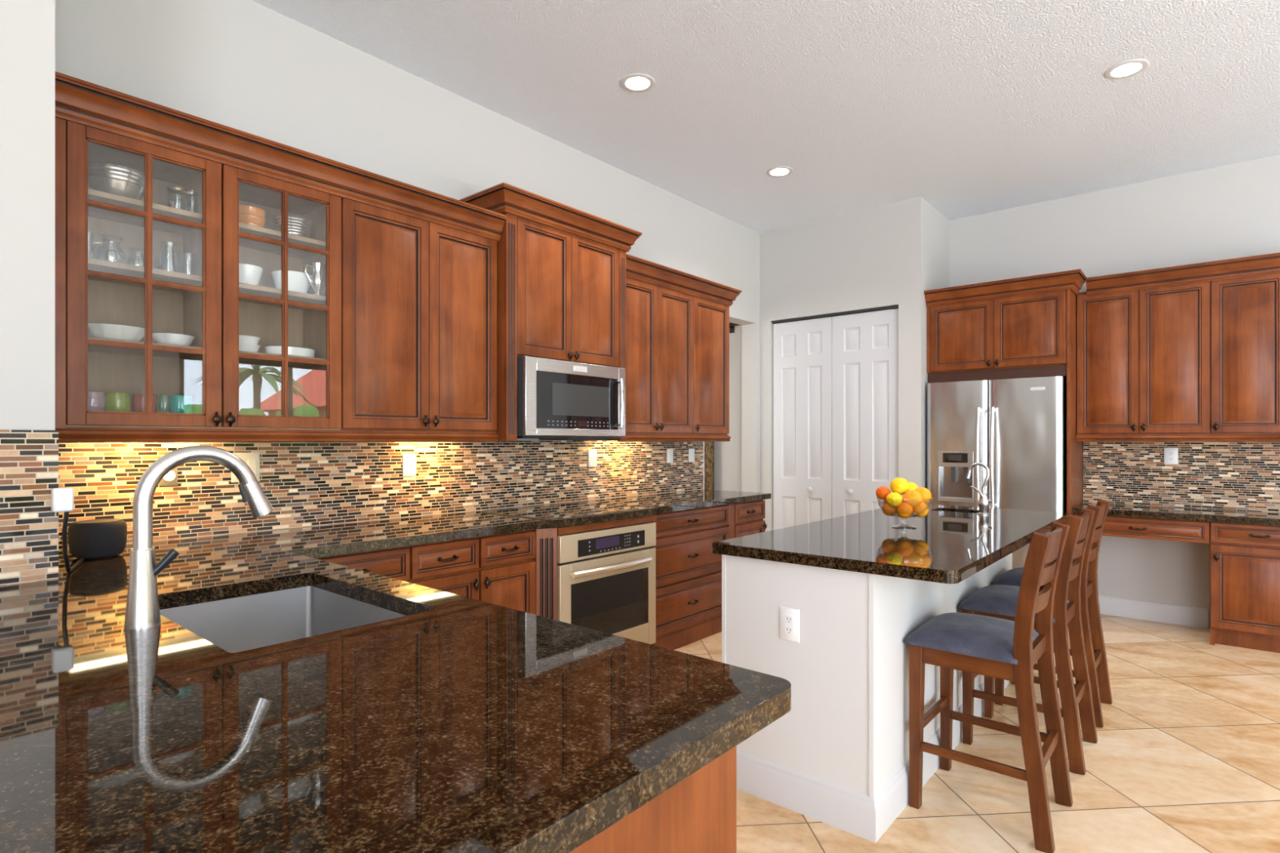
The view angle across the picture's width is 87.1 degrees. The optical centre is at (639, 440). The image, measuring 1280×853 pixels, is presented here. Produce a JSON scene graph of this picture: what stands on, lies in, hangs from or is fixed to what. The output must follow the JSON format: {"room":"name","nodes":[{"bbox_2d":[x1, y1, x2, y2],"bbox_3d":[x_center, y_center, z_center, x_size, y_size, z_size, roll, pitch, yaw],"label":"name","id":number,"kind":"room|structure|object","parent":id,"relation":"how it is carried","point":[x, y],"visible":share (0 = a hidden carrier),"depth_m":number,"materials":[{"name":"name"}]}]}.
{"room":"kitchen","nodes":[
{"label":"kitchen","id":0,"kind":"room"},
{"bbox_2d":[0,0,54,430],"bbox_3d":[-3.254,-0.295,0.653,0.795,3.200,3.983,0,0,40],"label":"wall","id":1,"kind":"structure","parent":0,"point":[27,27],"depth_m":1.87,"materials":[{"name":"grey paint"}]},
{"bbox_2d":[0,430,58,586],"bbox_3d":[-2.880,0.201,0.471,0.010,0.461,3.789,0,0,40],"label":"backsplash","id":2,"kind":"structure","parent":1,"relation":"attached to","point":[29,459],"depth_m":1.86,"materials":[{"name":"tile"}]},
{"bbox_2d":[51,487,74,512],"bbox_3d":[-1.632,0.167,1.904,0.036,0.067,0.046,0,0,40],"label":"plug adapter","id":3,"kind":"object","parent":2,"relation":"attached to","point":[62,499],"visible":1,"depth_m":1.89,"materials":[{"name":"white plastic"}]},
{"bbox_2d":[62,511,84,573],"bbox_3d":[-1.721,0.295,2.044,0.020,0.191,0.336,0,0,-34],"label":"power cable","id":4,"kind":"object","parent":3,"relation":"hanging from","point":[64,548],"visible":1,"depth_m":1.94,"materials":[{"name":"black plastic"}]},
{"bbox_2d":[54,0,797,492],"bbox_3d":[-0.358,-0.295,4.561,0.150,3.200,5.990,0,0,40],"label":"wall","id":5,"kind":"structure","parent":0,"point":[247,66],"depth_m":3.28,"materials":[{"name":"grey paint"}]},
{"bbox_2d":[54,117,341,430],"bbox_3d":[-1.689,-0.547,2.586,0.375,1.015,0.956,0,0,40],"label":"upper cabinet","id":6,"kind":"object","parent":5,"relation":"attached to","point":[228,387],"visible":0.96,"depth_m":2.55,"materials":[{"name":"brown wood"}]},
{"bbox_2d":[88,391,106,411],"bbox_3d":[-1.894,-0.134,2.327,0.076,0.070,0.076,0,0,40],"label":"tumbler","id":7,"kind":"object","parent":6,"relation":"in","point":[96,400],"visible":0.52,"depth_m":2.31,"materials":[{"name":"pink"}]},
{"bbox_2d":[88,235,126,263],"bbox_3d":[-1.874,-0.664,2.379,0.097,0.107,0.087,0,0,-11],"label":"glass jug","id":8,"kind":"object","parent":6,"relation":"on","point":[100,238],"visible":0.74,"depth_m":2.36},
{"bbox_2d":[88,162,144,199],"bbox_3d":[-1.859,-0.894,2.392,0.210,0.105,0.210,0,0,40],"label":"mixing bowl","id":9,"kind":"object","parent":6,"relation":"on","point":[108,178],"visible":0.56,"depth_m":2.33,"materials":[{"name":"silver metal"}]},
{"bbox_2d":[88,323,144,341],"bbox_3d":[-1.861,-0.373,2.389,0.204,0.052,0.204,0,0,40],"label":"serving bowl","id":10,"kind":"object","parent":6,"relation":"on","point":[123,332],"visible":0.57,"depth_m":2.33,"materials":[{"name":"white ceramic"}]},
{"bbox_2d":[104,392,130,411],"bbox_3d":[-1.851,-0.134,2.385,0.076,0.070,0.076,0,0,40],"label":"tumbler","id":11,"kind":"object","parent":6,"relation":"in","point":[115,402],"visible":0.73,"depth_m":2.36,"materials":[{"name":"green"}]},
{"bbox_2d":[131,394,157,412],"bbox_3d":[-1.802,-0.134,2.451,0.076,0.070,0.076,0,0,40],"label":"tumbler","id":12,"kind":"object","parent":6,"relation":"in","point":[138,400],"visible":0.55,"depth_m":2.42,"materials":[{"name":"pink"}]},
{"bbox_2d":[156,395,169,413],"bbox_3d":[-1.781,-0.134,2.522,0.076,0.070,0.076,0,0,40],"label":"tumbler","id":13,"kind":"object","parent":6,"relation":"in","point":[162,400],"visible":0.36,"depth_m":2.49,"materials":[{"name":"green"}]},
{"bbox_2d":[155,241,182,273],"bbox_3d":[-1.756,-0.673,2.512,0.088,0.125,0.088,0,0,40],"label":"glass carafe","id":14,"kind":"object","parent":6,"relation":"on","point":[160,243],"visible":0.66,"depth_m":2.50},
{"bbox_2d":[152,333,195,346],"bbox_3d":[-1.746,-0.370,2.517,0.140,0.045,0.140,0,0,40],"label":"serving bowl","id":15,"kind":"object","parent":6,"relation":"on","point":[159,338],"visible":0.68,"depth_m":2.47,"materials":[{"name":"white ceramic"}]},
{"bbox_2d":[166,186,188,211],"bbox_3d":[-1.738,-0.898,2.534,0.068,0.113,0.068,0,0,40],"label":"glass jar","id":16,"kind":"object","parent":6,"relation":"on","point":[176,190],"visible":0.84,"depth_m":2.52,"materials":[{"name":"clear glass"}]},
{"bbox_2d":[168,395,193,413],"bbox_3d":[-1.719,-0.134,2.525,0.076,0.070,0.076,0,0,40],"label":"tumbler","id":17,"kind":"object","parent":6,"relation":"in","point":[177,403],"visible":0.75,"depth_m":2.50,"materials":[{"name":"teal"}]},
{"bbox_2d":[186,190,198,213],"bbox_3d":[-1.702,-0.897,2.561,0.038,0.111,0.038,0,0,40],"label":"glass jar","id":18,"kind":"object","parent":6,"relation":"on","point":[192,193],"visible":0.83,"depth_m":2.56,"materials":[{"name":"clear glass"}]},
{"bbox_2d":[88,188,325,258],"bbox_3d":[-1.716,-0.832,2.609,0.283,0.018,0.920,0,0,40],"label":"shelf","id":19,"kind":"object","parent":6,"relation":"attached to","point":[95,215],"depth_m":2.59,"materials":[{"name":"wood"}]},
{"bbox_2d":[88,257,325,310],"bbox_3d":[-1.716,-0.601,2.609,0.283,0.018,0.920,0,0,40],"label":"shelf","id":20,"kind":"object","parent":6,"relation":"attached to","point":[94,264],"depth_m":2.56,"materials":[{"name":"wood"}]},
{"bbox_2d":[88,337,325,368],"bbox_3d":[-1.716,-0.338,2.609,0.283,0.018,0.920,0,0,40],"label":"shelf","id":21,"kind":"object","parent":6,"relation":"attached to","point":[93,350],"depth_m":2.59,"materials":[{"name":"wood"}]},
{"bbox_2d":[239,342,260,352],"bbox_3d":[-1.587,-0.365,2.696,0.120,0.036,0.120,0,0,40],"label":"bowl","id":22,"kind":"object","parent":6,"relation":"on","point":[242,347],"visible":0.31,"depth_m":2.66,"materials":[{"name":"white ceramic"}]},
{"bbox_2d":[239,335,260,345],"bbox_3d":[-1.587,-0.397,2.696,0.120,0.036,0.120,0,0,40],"label":"ramekin","id":23,"kind":"object","parent":22,"relation":"on","point":[242,339],"visible":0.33,"depth_m":2.66,"materials":[{"name":"white ceramic"}]},
{"bbox_2d":[239,263,262,285],"bbox_3d":[-1.583,-0.653,2.702,0.124,0.085,0.124,0,0,40],"label":"mixing bowl","id":24,"kind":"object","parent":6,"relation":"on","point":[248,273],"visible":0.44,"depth_m":2.67,"materials":[{"name":"white ceramic"}]},
{"bbox_2d":[239,204,266,228],"bbox_3d":[-1.587,-0.890,2.735,0.120,0.098,0.120,0,0,40],"label":"casserole","id":25,"kind":"object","parent":6,"relation":"on","point":[248,215],"visible":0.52,"depth_m":2.69,"materials":[{"name":"orange ceramic"}]},
{"bbox_2d":[54,426,498,442],"bbox_3d":[-1.310,-0.020,2.795,0.018,0.050,1.775,0,0,40],"label":"rail","id":26,"kind":"object","parent":6,"relation":"attached to","point":[69,434],"visible":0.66,"depth_m":2.58,"materials":[{"name":"brown wood"}]},
{"bbox_2d":[264,346,315,357],"bbox_3d":[-1.476,-0.367,2.843,0.155,0.040,0.194,0,0,40],"label":"baking dish","id":27,"kind":"object","parent":6,"relation":"on","point":[292,351],"visible":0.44,"depth_m":2.78,"materials":[{"name":"white ceramic"}]},
{"bbox_2d":[271,270,311,293],"bbox_3d":[-1.480,-0.658,2.868,0.160,0.095,0.160,0,0,40],"label":"mixing bowl","id":28,"kind":"object","parent":6,"relation":"on","point":[298,282],"visible":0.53,"depth_m":2.82,"materials":[{"name":"white ceramic"}]},
{"bbox_2d":[271,214,313,237],"bbox_3d":[-1.469,-0.885,2.851,0.160,0.088,0.160,0,0,40],"label":"mixing bowl","id":29,"kind":"object","parent":6,"relation":"on","point":[299,226],"visible":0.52,"depth_m":2.80,"materials":[{"name":"silver metal"}]},
{"bbox_2d":[304,262,325,296],"bbox_3d":[-1.374,-0.680,2.860,0.079,0.140,0.066,0,0,-15],"label":"pitcher","id":30,"kind":"object","parent":6,"relation":"on","point":[317,279],"visible":0.84,"depth_m":2.84,"materials":[{"name":"silver"}]},
{"bbox_2d":[54,71,742,306],"bbox_3d":[-0.659,-1.153,3.719,0.477,0.251,4.026,0,0,40],"label":"crown molding","id":31,"kind":"structure","parent":6,"relation":"attached to","point":[77,100],"depth_m":2.81,"materials":[{"name":"brown wood"}]},
{"bbox_2d":[58,440,702,550],"bbox_3d":[-0.817,0.195,3.897,0.010,0.392,4.093,0,0,40],"label":"backsplash","id":32,"kind":"structure","parent":5,"relation":"attached to","point":[304,484],"depth_m":3.25,"materials":[{"name":"tile"}]},
{"bbox_2d":[159,466,177,486],"bbox_3d":[-1.857,0.127,2.654,0.012,0.100,0.062,0,0,40],"label":"power outlet","id":33,"kind":"object","parent":32,"relation":"attached to","point":[171,478],"visible":0.59,"depth_m":2.66,"materials":[{"name":"grey"}]},
{"bbox_2d":[163,468,173,481],"bbox_3d":[-1.857,0.127,2.654,0.002,0.068,0.033,0,0,40],"label":"receptacle","id":34,"kind":"object","parent":33,"relation":"attached to","point":[169,477],"depth_m":2.65,"materials":[{"name":"grey"}]},
{"bbox_2d":[163,471,175,480],"bbox_3d":[-1.854,0.137,2.653,0.005,0.041,0.042,0,0,40],"label":"socket","id":35,"kind":"object","parent":33,"relation":"attached to","point":[171,476],"depth_m":2.65,"materials":[{"name":"white plastic"}]},
{"bbox_2d":[231,452,259,482],"bbox_3d":[-1.678,0.113,2.868,0.008,0.125,0.110,0,0,40],"label":"light switch","id":36,"kind":"object","parent":32,"relation":"attached to","point":[251,460],"visible":0.5,"depth_m":2.88,"materials":[{"name":"beige plastic"}]},
{"bbox_2d":[402,453,416,475],"bbox_3d":[-1.181,0.123,3.454,0.008,0.113,0.073,0,0,40],"label":"power outlet","id":37,"kind":"object","parent":32,"relation":"attached to","point":[409,460],"visible":1,"depth_m":3.45,"materials":[{"name":"white plastic"}]},
{"bbox_2d":[407,457,413,471],"bbox_3d":[-1.179,0.123,3.453,0.002,0.068,0.033,0,0,40],"label":"receptacle","id":38,"kind":"object","parent":37,"relation":"attached to","point":[410,460],"depth_m":3.45,"materials":[{"name":"white plastic"}]},
{"bbox_2d":[588,449,596,466],"bbox_3d":[-0.314,0.116,4.475,0.008,0.115,0.076,0,0,40],"label":"power outlet","id":39,"kind":"object","parent":32,"relation":"attached to","point":[592,453],"visible":1,"depth_m":4.47,"materials":[{"name":"white plastic"}]},
{"bbox_2d":[666,448,673,462],"bbox_3d":[0.230,0.115,5.116,0.008,0.105,0.073,0,0,40],"label":"light switch","id":40,"kind":"object","parent":32,"relation":"attached to","point":[669,451],"visible":1,"depth_m":5.11,"materials":[{"name":"white plastic"}]},
{"bbox_2d":[688,448,694,462],"bbox_3d":[0.410,0.115,5.328,0.008,0.105,0.073,0,0,40],"label":"light switch","id":41,"kind":"object","parent":32,"relation":"attached to","point":[691,451],"visible":1,"depth_m":5.32,"materials":[{"name":"white plastic"}]},
{"bbox_2d":[340,197,497,431],"bbox_3d":[-1.117,-0.547,3.260,0.375,1.015,0.812,0,0,40],"label":"upper cabinet","id":42,"kind":"object","parent":5,"relation":"attached to","point":[419,297],"visible":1,"depth_m":3.12,"materials":[{"name":"brown wood"}]},
{"bbox_2d":[495,212,626,440],"bbox_3d":[-0.529,-0.598,3.906,0.435,1.194,0.925,0,0,40],"label":"upper cabinet","id":43,"kind":"object","parent":5,"relation":"attached to","point":[562,295],"visible":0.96,"depth_m":3.69,"materials":[{"name":"brown wood"}]},
{"bbox_2d":[516,355,625,439],"bbox_3d":[-0.488,-0.223,3.886,0.500,0.436,0.775,0,0,40],"label":"microwave","id":44,"kind":"object","parent":43,"relation":"attached to","point":[557,399],"visible":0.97,"depth_m":3.70,"materials":[{"name":"grey metal"}]},
{"bbox_2d":[626,276,693,434],"bbox_3d":[0.005,-0.547,4.581,0.375,1.015,0.786,0,0,40],"label":"upper cabinet","id":45,"kind":"object","parent":5,"relation":"attached to","point":[660,319],"visible":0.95,"depth_m":4.47,"materials":[{"name":"brown wood"}]},
{"bbox_2d":[617,433,731,441],"bbox_3d":[0.155,-0.020,4.769,0.341,0.050,1.270,0,0,40],"label":"rail","id":46,"kind":"object","parent":45,"relation":"attached to","point":[629,437],"visible":0.84,"depth_m":4.62,"materials":[{"name":"brown wood"}]},
{"bbox_2d":[702,441,704,488],"bbox_3d":[0.513,0.188,5.460,0.013,0.406,0.012,0,0,40],"label":"trim","id":47,"kind":"structure","parent":5,"relation":"attached to","point":[703,442],"depth_m":5.46,"materials":[{"name":"white paint"}]},
{"bbox_2d":[691,296,728,435],"bbox_3d":[0.410,-0.547,5.058,0.375,1.015,0.462,0,0,40],"label":"upper cabinet","id":48,"kind":"object","parent":5,"relation":"attached to","point":[710,318],"visible":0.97,"depth_m":4.93,"materials":[{"name":"brown wood"}]},
{"bbox_2d":[714,322,742,491],"bbox_3d":[-3.126,-0.295,3.966,3.300,3.200,9.200,0,0,40],"label":"wall","id":49,"kind":"structure","parent":0,"point":[727,455],"depth_m":6.40,"materials":[{"name":"grey paint"}]},
{"bbox_2d":[728,322,739,333],"bbox_3d":[0.478,-1.075,6.673,1.290,0.100,0.105,0,0,40],"label":"curtain rod","id":50,"kind":"object","parent":49,"relation":"attached to","point":[731,325],"visible":0.2,"depth_m":6.38,"materials":[{"name":"brown metal"}]},
{"bbox_2d":[702,441,714,489],"bbox_3d":[0.625,0.120,6.521,0.230,2.330,0.050,0,0,40],"label":"curtain","id":51,"kind":"object","parent":50,"relation":"hanging from","point":[708,446],"visible":0.09,"depth_m":6.48,"materials":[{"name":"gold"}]},
{"bbox_2d":[251,0,1279,233],"bbox_3d":[0.035,-1.945,1.741,11.000,0.100,9.900,0,0,40],"label":"ceiling","id":52,"kind":"structure","parent":0,"point":[966,108],"depth_m":3.59,"materials":[{"name":"white"}]},
{"bbox_2d":[620,73,654,92],"bbox_3d":[-0.012,-1.893,3.566,0.184,0.008,0.184,0,0,40],"label":"recessed light","id":53,"kind":"object","parent":52,"relation":"in","point":[634,82],"visible":1,"depth_m":3.56,"materials":[{"name":"white paint"}]},
{"bbox_2d":[626,77,649,89],"bbox_3d":[-0.012,-1.892,3.566,0.125,0.004,0.125,0,0,35],"label":"diffuser","id":54,"kind":"object","parent":53,"relation":"attached to","point":[632,83],"depth_m":3.56,"materials":[{"name":"white"}]},
{"bbox_2d":[766,166,792,177],"bbox_3d":[0.982,-1.893,4.740,0.184,0.008,0.184,0,0,40],"label":"recessed light","id":55,"kind":"object","parent":52,"relation":"in","point":[778,171],"visible":1,"depth_m":4.73,"materials":[{"name":"white"}]},
{"bbox_2d":[770,168,788,175],"bbox_3d":[0.982,-1.892,4.740,0.125,0.004,0.125,0,0,23],"label":"diffuser","id":56,"kind":"object","parent":55,"relation":"attached to","point":[775,171],"depth_m":4.73,"materials":[{"name":"white"}]},
{"bbox_2d":[1104,58,1148,79],"bbox_3d":[2.480,-1.893,3.435,0.184,0.008,0.184,0,0,40],"label":"recessed light","id":57,"kind":"object","parent":52,"relation":"in","point":[1127,68],"visible":1,"depth_m":3.43,"materials":[{"name":"white"}]},
{"bbox_2d":[1111,62,1142,76],"bbox_3d":[2.480,-1.892,3.435,0.125,0.004,0.125,0,0,12],"label":"diffuser","id":58,"kind":"object","parent":57,"relation":"attached to","point":[1127,69],"depth_m":3.43,"materials":[{"name":"white"}]},
{"bbox_2d":[760,196,949,531],"bbox_3d":[1.878,-0.295,5.975,1.428,3.200,0.740,0,0,40],"label":"wall","id":59,"kind":"structure","parent":0,"point":[888,255],"depth_m":5.54,"materials":[{"name":"grey paint"}]},
{"bbox_2d":[771,305,898,529],"bbox_3d":[1.631,0.106,5.733,1.134,2.374,0.077,0,0,40],"label":"door","id":60,"kind":"structure","parent":59,"relation":"in","point":[836,379],"depth_m":5.73,"materials":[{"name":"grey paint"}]},
{"bbox_2d":[674,613,1279,852],"bbox_3d":[0.035,1.355,1.741,11.000,0.100,9.900,0,0,40],"label":"floor","id":61,"kind":"structure","parent":0,"point":[1184,757],"depth_m":2.61,"materials":[{"name":"tile"}]},
{"bbox_2d":[316,546,409,582],"bbox_3d":[-1.331,0.868,2.799,0.623,0.874,0.502,0,0,40],"label":"base cabinet","id":62,"kind":"object","parent":61,"relation":"on","point":[394,562],"visible":0.12,"depth_m":2.71,"materials":[{"name":"brown wood"}]},
{"bbox_2d":[408,529,535,614],"bbox_3d":[-0.947,0.868,3.251,0.623,0.874,0.684,0,0,40],"label":"base cabinet","id":63,"kind":"object","parent":61,"relation":"on","point":[500,569],"visible":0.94,"depth_m":3.09,"materials":[{"name":"brown wood"}]},
{"bbox_2d":[533,515,656,645],"bbox_3d":[-0.433,0.868,3.835,0.650,0.874,0.880,0,0,40],"label":"base cabinet","id":64,"kind":"object","parent":61,"relation":"on","point":[546,540],"visible":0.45,"depth_m":3.35,"materials":[{"name":"brown wood"}]},
{"bbox_2d":[557,521,656,644],"bbox_3d":[-0.358,0.829,3.825,0.662,0.704,0.761,0,0,40],"label":"wall oven","id":65,"kind":"object","parent":64,"relation":"in","point":[606,576],"visible":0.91,"depth_m":3.65,"materials":[{"name":"grey metal"}]},
{"bbox_2d":[569,746,736,852],"bbox_3d":[-0.856,0.868,1.379,1.890,0.874,0.955,0,0,40],"label":"base cabinet","id":66,"kind":"object","parent":61,"relation":"on","point":[697,814],"visible":0.02,"depth_m":1.01,"materials":[{"name":"brown wood"}]},
{"bbox_2d":[0,488,791,852],"bbox_3d":[0.035,0.411,2.870,2.638,0.040,4.520,0,0,40],"label":"countertop","id":67,"kind":"structure","parent":66,"relation":"on","point":[455,723],"depth_m":0.98,"materials":[{"name":"brown stone"}]},
{"bbox_2d":[67,519,127,559],"bbox_3d":[-1.832,0.330,2.277,0.156,0.121,0.156,0,0,40],"label":"smart speaker","id":68,"kind":"object","parent":67,"relation":"on","point":[93,539],"visible":1,"depth_m":2.22},
{"bbox_2d":[124,445,273,630],"bbox_3d":[-0.976,0.200,1.509,0.066,0.381,0.290,0,0,40],"label":"kitchen faucet","id":69,"kind":"object","parent":67,"relation":"on","point":[143,609],"visible":1,"depth_m":1.42,"materials":[{"name":"silver metal"}]},
{"bbox_2d":[160,586,405,653],"bbox_3d":[-0.866,0.534,1.622,0.722,0.206,0.487,0,0,40],"label":"sink","id":70,"kind":"object","parent":67,"relation":"in","point":[241,624],"visible":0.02,"depth_m":1.89,"materials":[{"name":"silver metal"}]},
{"bbox_2d":[481,502,651,520],"bbox_3d":[-0.398,0.388,3.784,0.566,0.004,0.774,0,0,40],"label":"cooktop","id":71,"kind":"object","parent":67,"relation":"in","point":[571,510],"visible":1,"depth_m":3.74,"materials":[{"name":"black glass"}]},
{"bbox_2d":[655,504,728,649],"bbox_3d":[0.124,0.868,4.513,0.623,0.874,0.869,0,0,40],"label":"base cabinet","id":72,"kind":"object","parent":61,"relation":"on","point":[688,574],"visible":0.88,"depth_m":4.30,"materials":[{"name":"brown wood"}]},
{"bbox_2d":[727,499,767,538],"bbox_3d":[0.565,0.868,5.032,0.623,0.874,0.492,0,0,40],"label":"base cabinet","id":73,"kind":"object","parent":61,"relation":"on","point":[745,518],"visible":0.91,"depth_m":4.84,"materials":[{"name":"brown wood"}]},
{"bbox_2d":[721,552,1012,843],"bbox_3d":[1.195,0.868,3.158,0.603,0.874,2.038,0,0,40],"label":"kitchen island","id":74,"kind":"object","parent":61,"relation":"on","point":[839,758],"visible":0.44,"depth_m":2.36,"materials":[{"name":"white paint"}]},
{"bbox_2d":[779,606,799,642],"bbox_3d":[0.532,0.653,2.400,0.076,0.115,0.008,0,0,40],"label":"power outlet","id":75,"kind":"object","parent":74,"relation":"attached to","point":[789,618],"visible":1,"depth_m":2.40,"materials":[{"name":"white plastic"}]},
{"bbox_2d":[784,613,793,635],"bbox_3d":[0.531,0.653,2.398,0.033,0.068,0.002,0,0,40],"label":"receptacle","id":76,"kind":"object","parent":75,"relation":"attached to","point":[788,618],"depth_m":2.40,"materials":[{"name":"white plastic"}]},
{"bbox_2d":[712,504,1069,583],"bbox_3d":[1.309,0.411,3.126,0.880,0.040,2.164,0,0,40],"label":"island countertop","id":77,"kind":"structure","parent":74,"relation":"on","point":[949,544],"depth_m":2.62,"materials":[{"name":"brown stone"}]},
{"bbox_2d":[875,496,933,528],"bbox_3d":[1.189,0.322,3.035,0.238,0.138,0.238,0,0,40],"label":"fruit bowl","id":78,"kind":"object","parent":77,"relation":"on","point":[930,504],"visible":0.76,"depth_m":3.03,"materials":[{"name":"clear glass"}]},
{"bbox_2d":[875,486,890,499],"bbox_3d":[1.106,0.237,3.065,0.064,0.061,0.064,0,0,40],"label":"orange","id":79,"kind":"object","parent":78,"relation":"in","point":[882,492],"visible":0.9,"depth_m":3.04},
{"bbox_2d":[881,502,896,515],"bbox_3d":[1.129,0.307,3.047,0.068,0.065,0.068,0,0,40],"label":"orange","id":80,"kind":"object","parent":78,"relation":"in","point":[889,509],"visible":0.64,"depth_m":3.02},
{"bbox_2d":[885,492,902,506],"bbox_3d":[1.127,0.260,2.987,0.071,0.063,0.068,0,0,-28],"label":"lemon","id":81,"kind":"object","parent":78,"relation":"in","point":[893,499],"visible":1,"depth_m":2.96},
{"bbox_2d":[889,477,909,494],"bbox_3d":[1.171,0.205,3.043,0.082,0.076,0.093,0,0,40],"label":"lemon","id":82,"kind":"object","parent":78,"relation":"in","point":[900,486],"visible":0.94,"depth_m":3.02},
{"bbox_2d":[895,502,913,518],"bbox_3d":[1.171,0.307,2.983,0.072,0.068,0.072,0,0,40],"label":"orange","id":83,"kind":"object","parent":78,"relation":"in","point":[904,510],"visible":0.98,"depth_m":2.96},
{"bbox_2d":[902,490,922,507],"bbox_3d":[1.207,0.257,2.985,0.080,0.076,0.080,0,0,40],"label":"orange","id":84,"kind":"object","parent":78,"relation":"in","point":[913,498],"visible":0.96,"depth_m":2.96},
{"bbox_2d":[912,502,928,517],"bbox_3d":[1.247,0.306,3.001,0.072,0.068,0.072,0,0,40],"label":"orange","id":85,"kind":"object","parent":78,"relation":"in","point":[922,510],"visible":0.77,"depth_m":2.97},
{"bbox_2d":[915,487,931,503],"bbox_3d":[1.271,0.247,3.035,0.078,0.074,0.078,0,0,40],"label":"orange","id":86,"kind":"object","parent":78,"relation":"in","point":[926,494],"visible":0.59,"depth_m":3.00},
{"bbox_2d":[965,462,992,515],"bbox_3d":[1.807,0.252,3.594,0.128,0.278,0.061,0,0,40],"label":"faucet","id":87,"kind":"object","parent":77,"relation":"on","point":[984,502],"visible":1,"depth_m":3.57,"materials":[{"name":"silver metal"}]},
{"bbox_2d":[903,521,1072,852],"bbox_3d":[1.254,0.801,2.418,0.458,1.014,0.420,0,0,40],"label":"bar stool","id":88,"kind":"object","parent":61,"relation":"on","point":[1000,648],"visible":1,"depth_m":2.33,"materials":[{"name":"brown wood"}]},
{"bbox_2d":[903,612,1039,664],"bbox_3d":[1.216,0.690,2.451,0.359,0.072,0.420,0,0,40],"label":"seat cushion","id":89,"kind":"object","parent":88,"relation":"on","point":[989,640],"depth_m":2.34,"materials":[{"name":"fabric"}]},
{"bbox_2d":[927,376,1066,568],"bbox_3d":[2.762,0.425,5.180,0.910,1.750,0.728,0,0,40],"label":"refrigerator","id":90,"kind":"object","parent":61,"relation":"on","point":[1016,428],"visible":0.58,"depth_m":4.91,"materials":[{"name":"grey metal"}]},
{"bbox_2d":[927,289,1083,515],"bbox_3d":[2.824,0.110,5.236,0.963,2.390,0.640,0,0,40],"label":"tall cabinet","id":91,"kind":"object","parent":61,"relation":"on","point":[1032,335],"visible":0.91,"depth_m":4.95,"materials":[{"name":"brown wood"}]},
{"bbox_2d":[958,507,1097,774],"bbox_3d":[1.685,0.801,2.922,0.458,1.014,0.420,0,0,40],"label":"bar stool","id":92,"kind":"object","parent":61,"relation":"on","point":[997,601],"visible":0.83,"depth_m":2.83,"materials":[{"name":"brown wood"}]},
{"bbox_2d":[958,584,1069,622],"bbox_3d":[1.647,0.690,2.954,0.359,0.072,0.420,0,0,40],"label":"seat cushion","id":93,"kind":"object","parent":92,"relation":"on","point":[997,601],"depth_m":2.86,"materials":[{"name":"fabric"}]},
{"bbox_2d":[991,499,1112,727],"bbox_3d":[2.052,0.801,3.354,0.458,1.014,0.420,0,0,40],"label":"bar stool","id":94,"kind":"object","parent":61,"relation":"on","point":[1095,647],"visible":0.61,"depth_m":3.32,"materials":[{"name":"brown wood"}]},
{"bbox_2d":[991,567,1023,586],"bbox_3d":[2.014,0.690,3.386,0.359,0.072,0.420,0,0,40],"label":"seat cushion","id":95,"kind":"object","parent":94,"relation":"on","point":[1013,577],"depth_m":3.33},
{"bbox_2d":[1209,521,1279,653],"bbox_3d":[3.974,0.909,4.332,0.470,0.792,0.509,0,0,40],"label":"base cabinet","id":96,"kind":"object","parent":61,"relation":"on","point":[1245,557],"visible":1,"depth_m":4.21,"materials":[{"name":"brown wood"}]},
{"bbox_2d":[1072,502,1279,543],"bbox_3d":[3.897,0.566,4.398,1.753,0.186,0.510,0,0,40],"label":"countertop","id":97,"kind":"structure","parent":96,"relation":"on","point":[1125,510],"depth_m":4.47,"materials":[{"name":"brown stone"}]},
{"bbox_2d":[802,154,1279,628],"bbox_3d":[4.499,-0.295,4.333,7.550,3.200,0.150,0,0,40],"label":"wall","id":98,"kind":"structure","parent":0,"point":[1232,211],"depth_m":4.93,"materials":[{"name":"grey paint"}]},
{"bbox_2d":[1076,281,1210,435],"bbox_3d":[3.562,-0.560,4.784,0.746,1.040,0.375,0,0,40],"label":"upper cabinet","id":99,"kind":"object","parent":98,"relation":"attached to","point":[1144,356],"visible":0.99,"depth_m":4.64,"materials":[{"name":"brown wood"}]},
{"bbox_2d":[1097,595,1208,628],"bbox_3d":[3.672,1.237,4.927,0.740,0.136,0.016,0,0,40],"label":"baseboard","id":100,"kind":"structure","parent":98,"relation":"attached to","point":[1186,615],"depth_m":4.87,"materials":[{"name":"white paint"}]},
{"bbox_2d":[1083,441,1279,512],"bbox_3d":[4.142,0.230,4.531,1.952,0.490,0.010,0,0,40],"label":"backsplash","id":101,"kind":"structure","parent":98,"relation":"attached to","point":[1243,476],"depth_m":4.76,"materials":[{"name":"tile"}]},
{"bbox_2d":[1164,448,1177,464],"bbox_3d":[3.795,0.108,4.814,0.078,0.117,0.008,0,0,40],"label":"power outlet","id":102,"kind":"object","parent":101,"relation":"attached to","point":[1171,455],"visible":1,"depth_m":4.81,"materials":[{"name":"white plastic"}]},
{"bbox_2d":[1210,273,1279,434],"bbox_3d":[4.130,-0.560,4.301,0.742,1.040,0.375,0,0,40],"label":"upper cabinet","id":103,"kind":"object","parent":98,"relation":"attached to","point":[1245,312],"visible":1,"depth_m":4.31,"materials":[{"name":"brown wood"}]},
{"bbox_2d":[924,252,1279,306],"bbox_3d":[3.268,-1.110,4.605,2.459,0.130,0.333,0,0,40],"label":"crown molding","id":104,"kind":"structure","parent":103,"relation":"attached to","point":[1268,264],"depth_m":4.69,"materials":[{"name":"brown wood"}]},
{"bbox_2d":[1076,433,1279,441],"bbox_3d":[3.748,-0.020,4.423,1.492,0.050,0.018,0,0,40],"label":"rail","id":105,"kind":"object","parent":103,"relation":"attached to","point":[1253,437],"visible":1,"depth_m":4.52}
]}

